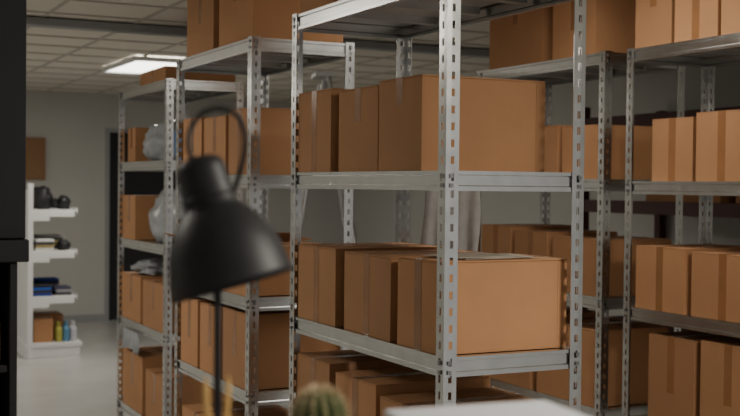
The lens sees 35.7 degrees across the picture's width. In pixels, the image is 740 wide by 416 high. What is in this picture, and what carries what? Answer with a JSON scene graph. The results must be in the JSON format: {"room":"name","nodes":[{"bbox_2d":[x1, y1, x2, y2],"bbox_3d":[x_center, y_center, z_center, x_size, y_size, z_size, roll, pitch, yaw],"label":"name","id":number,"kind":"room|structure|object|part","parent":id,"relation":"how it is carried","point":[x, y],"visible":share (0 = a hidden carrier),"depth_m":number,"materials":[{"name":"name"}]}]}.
{"room":"warehouse","nodes":[
{"label":"warehouse","id":0,"kind":"room"},
{"bbox_2d":[17,320,342,415],"bbox_3d":[-0.693,1.625,5.894,9.400,0.100,17.100,0,1,-26],"label":"floor","id":1,"kind":"structure","parent":0,"point":[85,384],"depth_m":9.94,"materials":[{"name":"concrete"}]},
{"bbox_2d":[0,0,28,415],"bbox_3d":[-1.307,0.326,3.034,0.716,2.600,0.460,0,1,-26],"label":"tall cabinet","id":2,"kind":"object","parent":1,"relation":"on","point":[14,248],"visible":1,"depth_m":2.99,"materials":[{"name":"laminate"}]},
{"bbox_2d":[17,183,81,358],"bbox_3d":[-3.318,0.592,11.656,0.540,1.680,1.240,0,1,-26],"label":"shelving","id":3,"kind":"object","parent":1,"relation":"on","point":[26,302],"visible":0.59,"depth_m":11.11,"materials":[{"name":"white metal"}]},
{"bbox_2d":[33,283,51,295],"bbox_3d":[-3.219,0.796,11.225,0.194,0.110,0.210,0,1,-26],"label":"folded clothes","id":4,"kind":"object","parent":3,"relation":"in","point":[39,289],"visible":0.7,"depth_m":11.14,"materials":[{"name":"blue fabric"}]},
{"bbox_2d":[33,316,52,342],"bbox_3d":[-3.209,1.185,11.234,0.182,0.231,0.201,0,1,-26],"label":"cardboard box","id":5,"kind":"object","parent":3,"relation":"in","point":[42,325],"visible":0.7,"depth_m":11.15,"materials":[{"name":"brown cardboard"}]},
{"bbox_2d":[33,185,52,208],"bbox_3d":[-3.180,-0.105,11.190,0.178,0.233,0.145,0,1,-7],"label":"shoe","id":6,"kind":"object","parent":3,"relation":"in","point":[43,199],"visible":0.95,"depth_m":11.14,"materials":[{"name":"black leather"}]},
{"bbox_2d":[33,238,54,250],"bbox_3d":[-3.197,0.356,11.225,0.194,0.110,0.210,0,1,-26],"label":"folded clothes","id":7,"kind":"object","parent":3,"relation":"in","point":[40,244],"visible":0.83,"depth_m":11.14,"materials":[{"name":"white fabric"}]},
{"bbox_2d":[33,277,58,290],"bbox_3d":[-3.289,0.774,11.592,0.274,0.138,0.210,0,1,-26],"label":"folded clothes","id":8,"kind":"object","parent":3,"relation":"in","point":[51,280],"visible":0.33,"depth_m":11.52,"materials":[{"name":"blue fabric"}]},
{"bbox_2d":[33,311,62,337],"bbox_3d":[-3.275,1.173,11.547,0.322,0.241,0.301,0,1,-26],"label":"cardboard box","id":9,"kind":"object","parent":3,"relation":"in","point":[57,316],"visible":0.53,"depth_m":11.46,"materials":[{"name":"brown cardboard"}]},
{"bbox_2d":[33,234,62,248],"bbox_3d":[-3.240,0.335,11.560,0.274,0.138,0.210,0,1,-26],"label":"folded clothes","id":10,"kind":"object","parent":3,"relation":"in","point":[56,237],"visible":0.35,"depth_m":11.50,"materials":[{"name":"grey fabric"}]},
{"bbox_2d":[50,198,56,207],"bbox_3d":[-3.227,-0.055,11.739,0.122,0.111,0.172,0,1,-26],"label":"shoe","id":11,"kind":"object","parent":3,"relation":"in","point":[53,205],"visible":0.35,"depth_m":11.68,"materials":[{"name":"black leather"}]},
{"bbox_2d":[51,285,71,294],"bbox_3d":[-3.049,0.809,11.354,0.174,0.082,0.210,0,1,-26],"label":"folded clothes","id":12,"kind":"object","parent":3,"relation":"in","point":[57,289],"visible":0.91,"depth_m":11.28,"materials":[{"name":"grey fabric"}]},
{"bbox_2d":[56,195,70,208],"bbox_3d":[-3.006,-0.059,11.279,0.139,0.141,0.128,0,1,-26],"label":"shoe","id":13,"kind":"object","parent":3,"relation":"in","point":[63,202],"visible":0.97,"depth_m":11.24,"materials":[{"name":"black leather"}]},
{"bbox_2d":[56,239,70,249],"bbox_3d":[-3.009,0.359,11.279,0.148,0.106,0.144,0,1,-26],"label":"shoe","id":14,"kind":"object","parent":3,"relation":"in","point":[63,244],"visible":1,"depth_m":11.24,"materials":[{"name":"black leather"}]},
{"bbox_2d":[54,320,76,341],"bbox_3d":[-2.990,1.207,11.288,0.204,0.190,0.144,0,1,-26],"label":"spray bottles","id":15,"kind":"object","parent":3,"relation":"on","point":[66,333],"visible":1,"depth_m":11.25,"materials":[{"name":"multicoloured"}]},
{"bbox_2d":[116,78,243,415],"bbox_3d":[-1.304,0.358,7.746,0.512,2.345,1.202,0,1,-26],"label":"storage rack","id":16,"kind":"object","parent":1,"relation":"on","point":[164,91],"visible":0.52,"depth_m":7.35,"materials":[{"name":"metal"}]},
{"bbox_2d":[121,328,139,355],"bbox_3d":[-1.616,0.900,7.769,0.033,0.143,0.410,0,1,-26],"label":"draped cloth","id":17,"kind":"object","parent":16,"relation":"hanging from","point":[130,339],"visible":1,"depth_m":7.73,"materials":[{"name":"fabric"}]},
{"bbox_2d":[128,127,150,161],"bbox_3d":[-1.484,-0.440,8.110,0.402,0.241,0.201,0,1,-26],"label":"cardboard box","id":18,"kind":"object","parent":16,"relation":"in","point":[136,135],"visible":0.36,"depth_m":7.95,"materials":[{"name":"brown cardboard"}]},
{"bbox_2d":[123,195,158,239],"bbox_3d":[-1.471,0.062,8.062,0.442,0.301,0.321,0,1,-26],"label":"cardboard box","id":19,"kind":"object","parent":16,"relation":"in","point":[136,208],"visible":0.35,"depth_m":7.86,"materials":[{"name":"brown cardboard"}]},
{"bbox_2d":[122,271,168,322],"bbox_3d":[-1.431,0.609,7.984,0.462,0.311,0.481,0,1,-26],"label":"cardboard box","id":20,"kind":"object","parent":16,"relation":"in","point":[132,282],"visible":0.3,"depth_m":7.83,"materials":[{"name":"brown cardboard"}]},
{"bbox_2d":[130,257,168,275],"bbox_3d":[-1.458,0.399,7.927,0.370,0.110,0.507,0,1,-26],"label":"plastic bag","id":21,"kind":"object","parent":20,"relation":"on","point":[154,266],"visible":0.6,"depth_m":7.79,"materials":[{"name":"plastic"}]},
{"bbox_2d":[123,345,179,414],"bbox_3d":[-1.414,1.175,7.951,0.462,0.381,0.501,0,1,-26],"label":"cardboard box","id":22,"kind":"object","parent":16,"relation":"in","point":[134,366],"visible":0.34,"depth_m":7.78,"materials":[{"name":"brown cardboard"}]},
{"bbox_2d":[143,279,179,332],"bbox_3d":[-1.186,0.626,7.492,0.462,0.301,0.501,0,1,-26],"label":"cardboard box","id":23,"kind":"object","parent":16,"relation":"in","point":[152,288],"visible":0.38,"depth_m":7.37,"materials":[{"name":"brown cardboard"}]},
{"bbox_2d":[143,120,180,160],"bbox_3d":[-1.332,-0.451,7.737,0.397,0.284,0.458,0,1,-26],"label":"plastic bag","id":24,"kind":"object","parent":16,"relation":"in","point":[153,144],"visible":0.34,"depth_m":7.59,"materials":[{"name":"grey plastic"}]},
{"bbox_2d":[148,188,184,242],"bbox_3d":[-1.245,0.039,7.618,0.412,0.371,0.566,0,1,-26],"label":"plastic bag","id":25,"kind":"object","parent":16,"relation":"in","point":[156,214],"visible":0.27,"depth_m":7.48,"materials":[{"name":"white plastic"}]},
{"bbox_2d":[173,131,180,159],"bbox_3d":[-1.129,-0.395,7.372,0.233,0.190,0.233,0,1,-26],"label":"storage bin","id":26,"kind":"object","parent":16,"relation":"on","point":[174,132],"visible":0.11,"depth_m":7.38,"materials":[{"name":"blue plastic"}]},
{"bbox_2d":[140,66,234,85],"bbox_3d":[-1.204,-0.850,7.547,0.462,0.091,0.601,0,1,-26],"label":"cardboard box","id":27,"kind":"object","parent":16,"relation":"on","point":[158,74],"visible":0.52,"depth_m":7.31,"materials":[{"name":"brown cardboard"}]},
{"bbox_2d":[145,367,233,415],"bbox_3d":[-1.175,1.217,7.468,0.462,0.321,0.421,0,1,-26],"label":"cardboard box","id":28,"kind":"object","parent":16,"relation":"in","point":[192,388],"visible":0.41,"depth_m":7.29,"materials":[{"name":"brown cardboard"}]},
{"bbox_2d":[174,36,354,415],"bbox_3d":[-0.556,0.405,5.685,0.512,2.350,1.132,0,1,-26],"label":"storage rack","id":29,"kind":"object","parent":1,"relation":"on","point":[253,56],"visible":0.62,"depth_m":5.25,"materials":[{"name":"metal"}]},
{"bbox_2d":[183,117,208,161],"bbox_3d":[-0.698,-0.313,5.953,0.462,0.291,0.301,0,1,-26],"label":"cardboard box","id":30,"kind":"object","parent":29,"relation":"in","point":[197,140],"visible":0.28,"depth_m":5.79,"materials":[{"name":"brown cardboard"}]},
{"bbox_2d":[181,297,213,366],"bbox_3d":[-0.721,0.629,5.999,0.462,0.336,0.281,0,1,-26],"label":"cardboard box","id":31,"kind":"object","parent":29,"relation":"in","point":[190,309],"visible":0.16,"depth_m":5.86,"materials":[{"name":"brown cardboard"}]},
{"bbox_2d":[187,0,218,56],"bbox_3d":[-0.643,-0.920,5.842,0.462,0.301,0.421,0,1,-26],"label":"cardboard box","id":32,"kind":"object","parent":29,"relation":"on","point":[202,15],"visible":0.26,"depth_m":5.70,"materials":[{"name":"brown cardboard"}]},
{"bbox_2d":[200,302,231,374],"bbox_3d":[-0.574,0.639,5.703,0.462,0.331,0.301,0,1,-26],"label":"cardboard box","id":33,"kind":"object","parent":29,"relation":"in","point":[206,308],"visible":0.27,"depth_m":5.63,"materials":[{"name":"brown cardboard"}]},
{"bbox_2d":[204,115,228,170],"bbox_3d":[-0.542,-0.300,5.640,0.462,0.281,0.321,0,1,-26],"label":"cardboard box","id":34,"kind":"object","parent":29,"relation":"in","point":[216,128],"visible":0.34,"depth_m":5.50,"materials":[{"name":"brown cardboard"}]},
{"bbox_2d":[182,401,288,415],"bbox_3d":[-0.676,1.224,5.908,0.462,0.381,0.451,0,1,-26],"label":"cardboard box","id":35,"kind":"object","parent":29,"relation":"in","point":[237,408],"visible":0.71,"depth_m":5.91,"materials":[{"name":"brown cardboard"}]},
{"bbox_2d":[164,232,312,241],"bbox_3d":[-0.660,0.226,5.833,0.689,0.309,0.534,0,1,-26],"label":"cardboard box","id":36,"kind":"object","parent":29,"relation":"in","point":[284,236],"visible":0.1,"depth_m":5.72,"materials":[{"name":"brown cardboard"}]},
{"bbox_2d":[228,107,297,174],"bbox_3d":[-0.397,-0.302,5.332,0.442,0.301,0.291,0,1,-26],"label":"cardboard box","id":37,"kind":"object","parent":29,"relation":"in","point":[275,127],"visible":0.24,"depth_m":5.17,"materials":[{"name":"brown cardboard"}]},
{"bbox_2d":[224,242,324,295],"bbox_3d":[-0.428,0.281,5.421,0.472,0.221,0.401,0,1,-26],"label":"cardboard box","id":38,"kind":"object","parent":29,"relation":"in","point":[279,284],"visible":0.24,"depth_m":5.21,"materials":[{"name":"brown cardboard"}]},
{"bbox_2d":[262,413,287,415],"bbox_3d":[-0.449,1.225,5.451,0.462,0.401,0.451,0,1,-26],"label":"cardboard box","id":39,"kind":"object","parent":29,"relation":"in","point":[285,414],"visible":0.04,"depth_m":5.66,"materials":[{"name":"brown cardboard"}]},
{"bbox_2d":[219,0,342,46],"bbox_3d":[-0.422,-0.899,5.394,0.442,0.281,0.461,0,1,-26],"label":"cardboard box","id":40,"kind":"object","parent":29,"relation":"on","point":[239,20],"visible":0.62,"depth_m":5.17,"materials":[{"name":"brown cardboard"}]},
{"bbox_2d":[222,307,340,389],"bbox_3d":[-0.417,0.642,5.385,0.462,0.341,0.331,0,1,-26],"label":"cardboard box","id":41,"kind":"object","parent":29,"relation":"in","point":[273,361],"visible":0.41,"depth_m":5.21,"materials":[{"name":"brown cardboard"}]},
{"bbox_2d":[295,72,356,242],"bbox_3d":[-0.359,0.231,9.096,0.881,2.574,0.486,0,1,-8],"label":"step ladder","id":42,"kind":"object","parent":1,"relation":"on","point":[326,77],"visible":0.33,"depth_m":8.92,"materials":[{"name":"metal"}]},
{"bbox_2d":[289,0,586,415],"bbox_3d":[0.177,0.443,4.045,0.512,2.355,1.202,0,1,-26],"label":"storage rack","id":43,"kind":"object","parent":1,"relation":"on","point":[405,20],"visible":0.69,"depth_m":3.61,"materials":[{"name":"metal"}]},
{"bbox_2d":[300,0,339,13],"bbox_3d":[0.011,-0.889,4.370,0.462,0.301,0.321,0,1,-26],"label":"cardboard box","id":44,"kind":"object","parent":43,"relation":"on","point":[305,5],"visible":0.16,"depth_m":4.31,"materials":[{"name":"brown cardboard"}]},
{"bbox_2d":[298,88,347,171],"bbox_3d":[-0.002,-0.285,4.384,0.462,0.303,0.301,0,1,-26],"label":"cardboard box","id":45,"kind":"object","parent":43,"relation":"in","point":[318,130],"visible":0.34,"depth_m":4.24,"materials":[{"name":"brown cardboard"}]},
{"bbox_2d":[297,350,405,396],"bbox_3d":[-0.009,0.771,4.402,0.462,0.421,0.301,0,1,-26],"label":"cardboard box","id":46,"kind":"object","parent":43,"relation":"in","point":[320,367],"visible":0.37,"depth_m":4.28,"materials":[{"name":"brown cardboard"}]},
{"bbox_2d":[338,85,378,171],"bbox_3d":[0.158,-0.271,4.078,0.452,0.290,0.301,0,1,-27],"label":"cardboard box","id":47,"kind":"object","parent":43,"relation":"in","point":[358,107],"visible":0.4,"depth_m":3.96,"materials":[{"name":"brown cardboard"}]},
{"bbox_2d":[298,242,441,326],"bbox_3d":[0.005,0.281,4.369,0.462,0.281,0.331,0,1,-27],"label":"cardboard box","id":48,"kind":"object","parent":43,"relation":"in","point":[321,266],"visible":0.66,"depth_m":4.24,"materials":[{"name":"brown cardboard"}]},
{"bbox_2d":[336,367,489,415],"bbox_3d":[0.149,0.789,4.090,0.462,0.401,0.301,0,1,-28],"label":"cardboard box","id":49,"kind":"object","parent":43,"relation":"in","point":[366,387],"visible":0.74,"depth_m":3.97,"materials":[{"name":"brown cardboard"}]},
{"bbox_2d":[344,250,484,341],"bbox_3d":[0.192,0.294,4.004,0.452,0.275,0.376,0,1,-25],"label":"cardboard box","id":50,"kind":"object","parent":43,"relation":"in","point":[370,277],"visible":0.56,"depth_m":3.89,"materials":[{"name":"brown cardboard"}]},
{"bbox_2d":[420,190,480,251],"bbox_3d":[0.313,0.104,4.557,0.248,0.374,0.030,1,1,0],"label":"draped cloth","id":51,"kind":"object","parent":43,"relation":"hanging from","point":[469,210],"visible":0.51,"depth_m":4.55,"materials":[{"name":"grey fabric"}]},
{"bbox_2d":[380,387,537,415],"bbox_3d":[0.307,0.812,3.761,0.442,0.371,0.351,0,1,-26],"label":"cardboard box","id":52,"kind":"object","parent":43,"relation":"in","point":[485,395],"visible":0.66,"depth_m":3.79,"materials":[{"name":"brown cardboard"}]},
{"bbox_2d":[378,74,544,171],"bbox_3d":[0.299,-0.267,3.770,0.459,0.298,0.293,0,1,-26],"label":"cardboard box","id":53,"kind":"object","parent":43,"relation":"in","point":[502,121],"visible":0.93,"depth_m":3.65,"materials":[{"name":"brown cardboard"}]},
{"bbox_2d":[397,254,566,353],"bbox_3d":[0.356,0.298,3.673,0.464,0.283,0.273,0,1,-26],"label":"cardboard box","id":54,"kind":"object","parent":43,"relation":"in","point":[504,304],"visible":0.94,"depth_m":3.56,"materials":[{"name":"brown cardboard"}]},
{"bbox_2d":[426,252,531,259],"bbox_3d":[0.343,0.153,3.672,0.335,0.006,0.233,0,1,-26],"label":"paper stack","id":55,"kind":"object","parent":54,"relation":"on","point":[466,256],"visible":0.9,"depth_m":3.64,"materials":[{"name":"white paper"}]},
{"bbox_2d":[476,50,684,415],"bbox_3d":[1.091,0.404,6.255,0.512,2.365,1.202,0,1,-26],"label":"storage rack","id":56,"kind":"object","parent":1,"relation":"on","point":[605,65],"visible":0.34,"depth_m":5.69,"materials":[{"name":"metal"}]},
{"bbox_2d":[489,6,552,69],"bbox_3d":[1.002,-0.945,6.417,0.462,0.331,0.521,0,1,-26],"label":"cardboard box","id":57,"kind":"object","parent":56,"relation":"on","point":[527,37],"visible":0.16,"depth_m":6.26,"materials":[{"name":"brown cardboard"}]},
{"bbox_2d":[481,224,570,253],"bbox_3d":[0.914,0.256,6.593,0.462,0.321,0.301,0,1,-26],"label":"cardboard box","id":58,"kind":"object","parent":56,"relation":"in","point":[496,238],"visible":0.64,"depth_m":6.47,"materials":[{"name":"brown cardboard"}]},
{"bbox_2d":[489,306,598,388],"bbox_3d":[0.969,0.769,6.483,0.462,0.401,0.451,0,1,-26],"label":"cardboard box","id":59,"kind":"object","parent":56,"relation":"in","point":[528,380],"visible":0.08,"depth_m":6.30,"materials":[{"name":"brown cardboard"}]},
{"bbox_2d":[544,125,570,171],"bbox_3d":[1.102,-0.294,6.215,0.462,0.281,0.341,0,1,-26],"label":"cardboard box","id":60,"kind":"object","parent":56,"relation":"in","point":[553,133],"visible":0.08,"depth_m":5.99,"materials":[{"name":"brown cardboard"}]},
{"bbox_2d":[514,229,617,256],"bbox_3d":[1.067,0.274,6.285,0.462,0.301,0.311,0,1,-26],"label":"cardboard box","id":61,"kind":"object","parent":56,"relation":"in","point":[529,242],"visible":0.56,"depth_m":6.16,"materials":[{"name":"brown cardboard"}]},
{"bbox_2d":[552,0,635,59],"bbox_3d":[1.241,-0.938,5.944,0.462,0.341,0.361,0,1,-26],"label":"cardboard box","id":62,"kind":"object","parent":56,"relation":"on","point":[610,24],"visible":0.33,"depth_m":5.75,"materials":[{"name":"brown cardboard"}]},
{"bbox_2d":[536,316,667,407],"bbox_3d":[1.207,0.791,6.004,0.462,0.381,0.501,0,1,-26],"label":"cardboard box","id":63,"kind":"object","parent":56,"relation":"in","point":[555,383],"visible":0.54,"depth_m":5.79,"materials":[{"name":"brown cardboard"}]},
{"bbox_2d":[562,124,651,179],"bbox_3d":[1.262,-0.281,5.893,0.462,0.271,0.301,0,1,-26],"label":"cardboard box","id":64,"kind":"object","parent":56,"relation":"in","point":[642,156],"visible":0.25,"depth_m":5.75,"materials":[{"name":"brown cardboard"}]},
{"bbox_2d":[553,236,670,296],"bbox_3d":[1.243,0.293,5.931,0.462,0.281,0.381,0,1,-26],"label":"cardboard box","id":65,"kind":"object","parent":56,"relation":"in","point":[562,244],"visible":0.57,"depth_m":5.73,"materials":[{"name":"brown cardboard"}]},
{"bbox_2d":[578,106,739,331],"bbox_3d":[2.679,0.384,8.413,0.880,2.350,2.670,0,1,-26],"label":"rack","id":66,"kind":"object","parent":1,"relation":"on","point":[659,209],"visible":0.13,"depth_m":8.66,"materials":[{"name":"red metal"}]},
{"bbox_2d":[646,194,735,202],"bbox_3d":[2.532,-0.192,8.621,0.502,0.301,0.801,0,1,-26],"label":"cardboard box","id":67,"kind":"object","parent":66,"relation":"on","point":[649,197],"visible":0.02,"depth_m":8.45,"materials":[{"name":"brown cardboard"}]},
{"bbox_2d":[622,32,739,415],"bbox_3d":[1.689,0.440,5.020,0.512,2.355,1.202,0,1,-26],"label":"storage rack","id":68,"kind":"object","parent":1,"relation":"on","point":[707,53],"visible":0.73,"depth_m":5.38,"materials":[{"name":"metal"}]},
{"bbox_2d":[635,0,674,47],"bbox_3d":[1.505,-0.893,5.375,0.462,0.301,0.251,0,1,-26],"label":"cardboard box","id":69,"kind":"object","parent":68,"relation":"on","point":[655,19],"visible":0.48,"depth_m":5.26,"materials":[{"name":"brown cardboard"}]},
{"bbox_2d":[652,117,696,180],"bbox_3d":[1.550,-0.263,5.279,0.422,0.286,0.271,0,1,-26],"label":"cardboard box","id":70,"kind":"object","parent":68,"relation":"in","point":[673,139],"visible":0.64,"depth_m":5.17,"materials":[{"name":"brown cardboard"}]},
{"bbox_2d":[635,244,739,314],"bbox_3d":[1.524,0.323,5.336,0.462,0.291,0.331,0,1,-26],"label":"cardboard box","id":71,"kind":"object","parent":68,"relation":"in","point":[663,272],"visible":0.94,"depth_m":5.21,"materials":[{"name":"brown cardboard"}]},
{"bbox_2d":[648,330,735,415],"bbox_3d":[1.556,0.790,5.269,0.462,0.421,0.301,0,1,-26],"label":"cardboard box","id":72,"kind":"object","parent":68,"relation":"in","point":[674,357],"visible":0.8,"depth_m":5.15,"materials":[{"name":"brown cardboard"}]},
{"bbox_2d":[674,0,720,41],"bbox_3d":[1.630,-0.902,5.124,0.462,0.331,0.271,0,1,-26],"label":"cardboard box","id":73,"kind":"object","parent":68,"relation":"on","point":[694,19],"visible":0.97,"depth_m":5.02,"materials":[{"name":"brown cardboard"}]},
{"bbox_2d":[691,251,739,322],"bbox_3d":[1.703,0.337,4.984,0.462,0.281,0.381,0,1,-26],"label":"cardboard box","id":74,"kind":"object","parent":68,"relation":"in","point":[715,277],"visible":1,"depth_m":4.92,"materials":[{"name":"brown cardboard"}]},
{"bbox_2d":[696,109,739,181],"bbox_3d":[1.699,-0.263,4.984,0.462,0.301,0.311,0,1,-26],"label":"cardboard box","id":75,"kind":"object","parent":68,"relation":"in","point":[717,132],"visible":1,"depth_m":4.90,"materials":[{"name":"brown cardboard"}]},
{"bbox_2d":[700,338,739,415],"bbox_3d":[1.714,0.793,4.952,0.462,0.431,0.331,0,1,-26],"label":"cardboard box","id":76,"kind":"object","parent":68,"relation":"in","point":[720,358],"visible":1,"depth_m":4.90,"materials":[{"name":"brown cardboard"}]},
{"bbox_2d":[721,0,739,34],"bbox_3d":[1.767,-0.880,4.846,0.462,0.301,0.311,0,1,-26],"label":"cardboard box","id":77,"kind":"object","parent":68,"relation":"on","point":[730,9],"visible":1,"depth_m":4.83,"materials":[{"name":"brown cardboard"}]},
{"bbox_3d":[-0.061,1.024,1.271,1.800,1.300,0.840,1,1,0],"label":"desk","id":78,"kind":"object","parent":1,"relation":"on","visible":0},
{"bbox_2d":[203,375,230,415],"bbox_3d":[-0.169,0.279,1.266,0.056,0.188,0.056,1,1,0],"label":"pencil cup","id":79,"kind":"object","parent":78,"relation":"on","point":[206,400],"visible":1,"depth_m":1.26,"materials":[{"name":"yellow ceramic"}]},
{"bbox_2d":[168,106,293,415],"bbox_3d":[-0.182,0.124,1.387,0.184,0.492,0.217,1,1,0],"label":"desk lamp","id":80,"kind":"object","parent":78,"relation":"on","point":[220,243],"visible":1,"depth_m":1.32,"materials":[{"name":"black metal"}]},
{"bbox_3d":[-0.188,0.167,1.396,0.025,0.367,0.035,1,1,0],"label":"stem","id":81,"kind":"part","parent":80,"relation":"part of","materials":[{"name":"black metal"}]},
{"bbox_3d":[-0.163,0.025,1.351,0.147,0.177,0.148,1,1,0],"label":"lamp shade","id":82,"kind":"part","parent":80,"relation":"part of","materials":[{"name":"black metal"}]},
{"bbox_2d":[288,363,353,415],"bbox_3d":[-0.055,0.272,1.256,0.076,0.205,0.075,1,1,0],"label":"potted cactus","id":83,"kind":"object","parent":78,"relation":"on","point":[323,401],"visible":1,"depth_m":1.24,"materials":[{"name":"green plant"}]},
{"bbox_3d":[-0.024,0.213,1.258,0.012,0.087,0.007,1,1,0],"label":"dry stem","id":84,"kind":"part","parent":83,"relation":"part of","materials":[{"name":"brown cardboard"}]},
{"bbox_2d":[384,400,584,415],"bbox_3d":[0.155,0.303,1.203,0.204,0.148,0.264,0,1,-20],"label":"carton","id":85,"kind":"object","parent":78,"relation":"on","point":[541,407],"visible":1,"depth_m":1.29,"materials":[{"name":"white cardboard"}]},
{"bbox_2d":[26,90,343,315],"bbox_3d":[-4.456,-0.007,13.477,9.400,2.780,0.100,0,1,-26],"label":"wall","id":86,"kind":"structure","parent":0,"point":[73,125],"depth_m":13.94,"materials":[{"name":"paint"}]},
{"bbox_2d":[26,137,45,179],"bbox_3d":[-4.262,-0.585,13.481,0.890,0.500,0.036,0,1,-26],"label":"notice board","id":87,"kind":"object","parent":86,"relation":"attached to","point":[35,147],"visible":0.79,"depth_m":13.62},
{"bbox_2d":[63,314,104,322],"bbox_3d":[-4.445,1.339,13.454,9.200,0.090,0.012,0,1,-26],"label":"baseboard","id":88,"kind":"structure","parent":86,"relation":"attached to","point":[92,317],"depth_m":13.94,"materials":[{"name":"grey"}]},
{"bbox_2d":[104,128,127,320],"bbox_3d":[-2.821,0.204,14.277,0.960,2.360,0.110,0,1,-26],"label":"door frame","id":89,"kind":"structure","parent":86,"relation":"in","point":[107,130],"depth_m":14.03,"materials":[{"name":"grey metal"}]},
{"bbox_2d":[109,132,175,319],"bbox_3d":[-2.821,0.228,14.278,0.856,2.303,0.070,0,1,-26],"label":"door leaf","id":90,"kind":"structure","parent":89,"relation":"attached to","point":[135,182],"depth_m":14.15,"materials":[{"name":"black"}]},
{"bbox_2d":[26,0,489,101],"bbox_3d":[-0.663,-1.254,5.837,9.400,0.100,17.100,0,1,-26],"label":"ceiling","id":91,"kind":"structure","parent":0,"point":[73,7],"depth_m":9.48,"materials":[{"name":"tile"}]},
{"bbox_2d":[101,56,182,73],"bbox_3d":[-1.987,-1.279,10.371,0.600,0.040,1.200,0,1,-26],"label":"ceiling light","id":92,"kind":"object","parent":91,"relation":"in","point":[134,64],"depth_m":10.15,"materials":[{"name":"white plastic"}]},
{"bbox_2d":[26,16,488,57],"bbox_3d":[-1.664,-1.221,7.853,9.200,0.051,0.200,0,1,-26],"label":"cable tray","id":93,"kind":"object","parent":91,"relation":"attached to","point":[41,22],"depth_m":7.86,"materials":[{"name":"grey metal"}]},
{"bbox_2d":[26,0,489,101],"bbox_3d":[-0.642,-1.199,5.793,9.200,0.008,17.000,0,1,-26],"label":"grid","id":94,"kind":"object","parent":91,"relation":"attached to","point":[63,3],"depth_m":9.74,"materials":[{"name":"grey metal"}]},
{"bbox_2d":[353,64,739,316],"bbox_3d":[3.509,0.189,7.888,0.100,2.780,17.000,0,1,-26],"label":"wall","id":95,"kind":"structure","parent":0,"point":[373,210],"depth_m":10.67,"materials":[{"name":"paint"}]}
]}

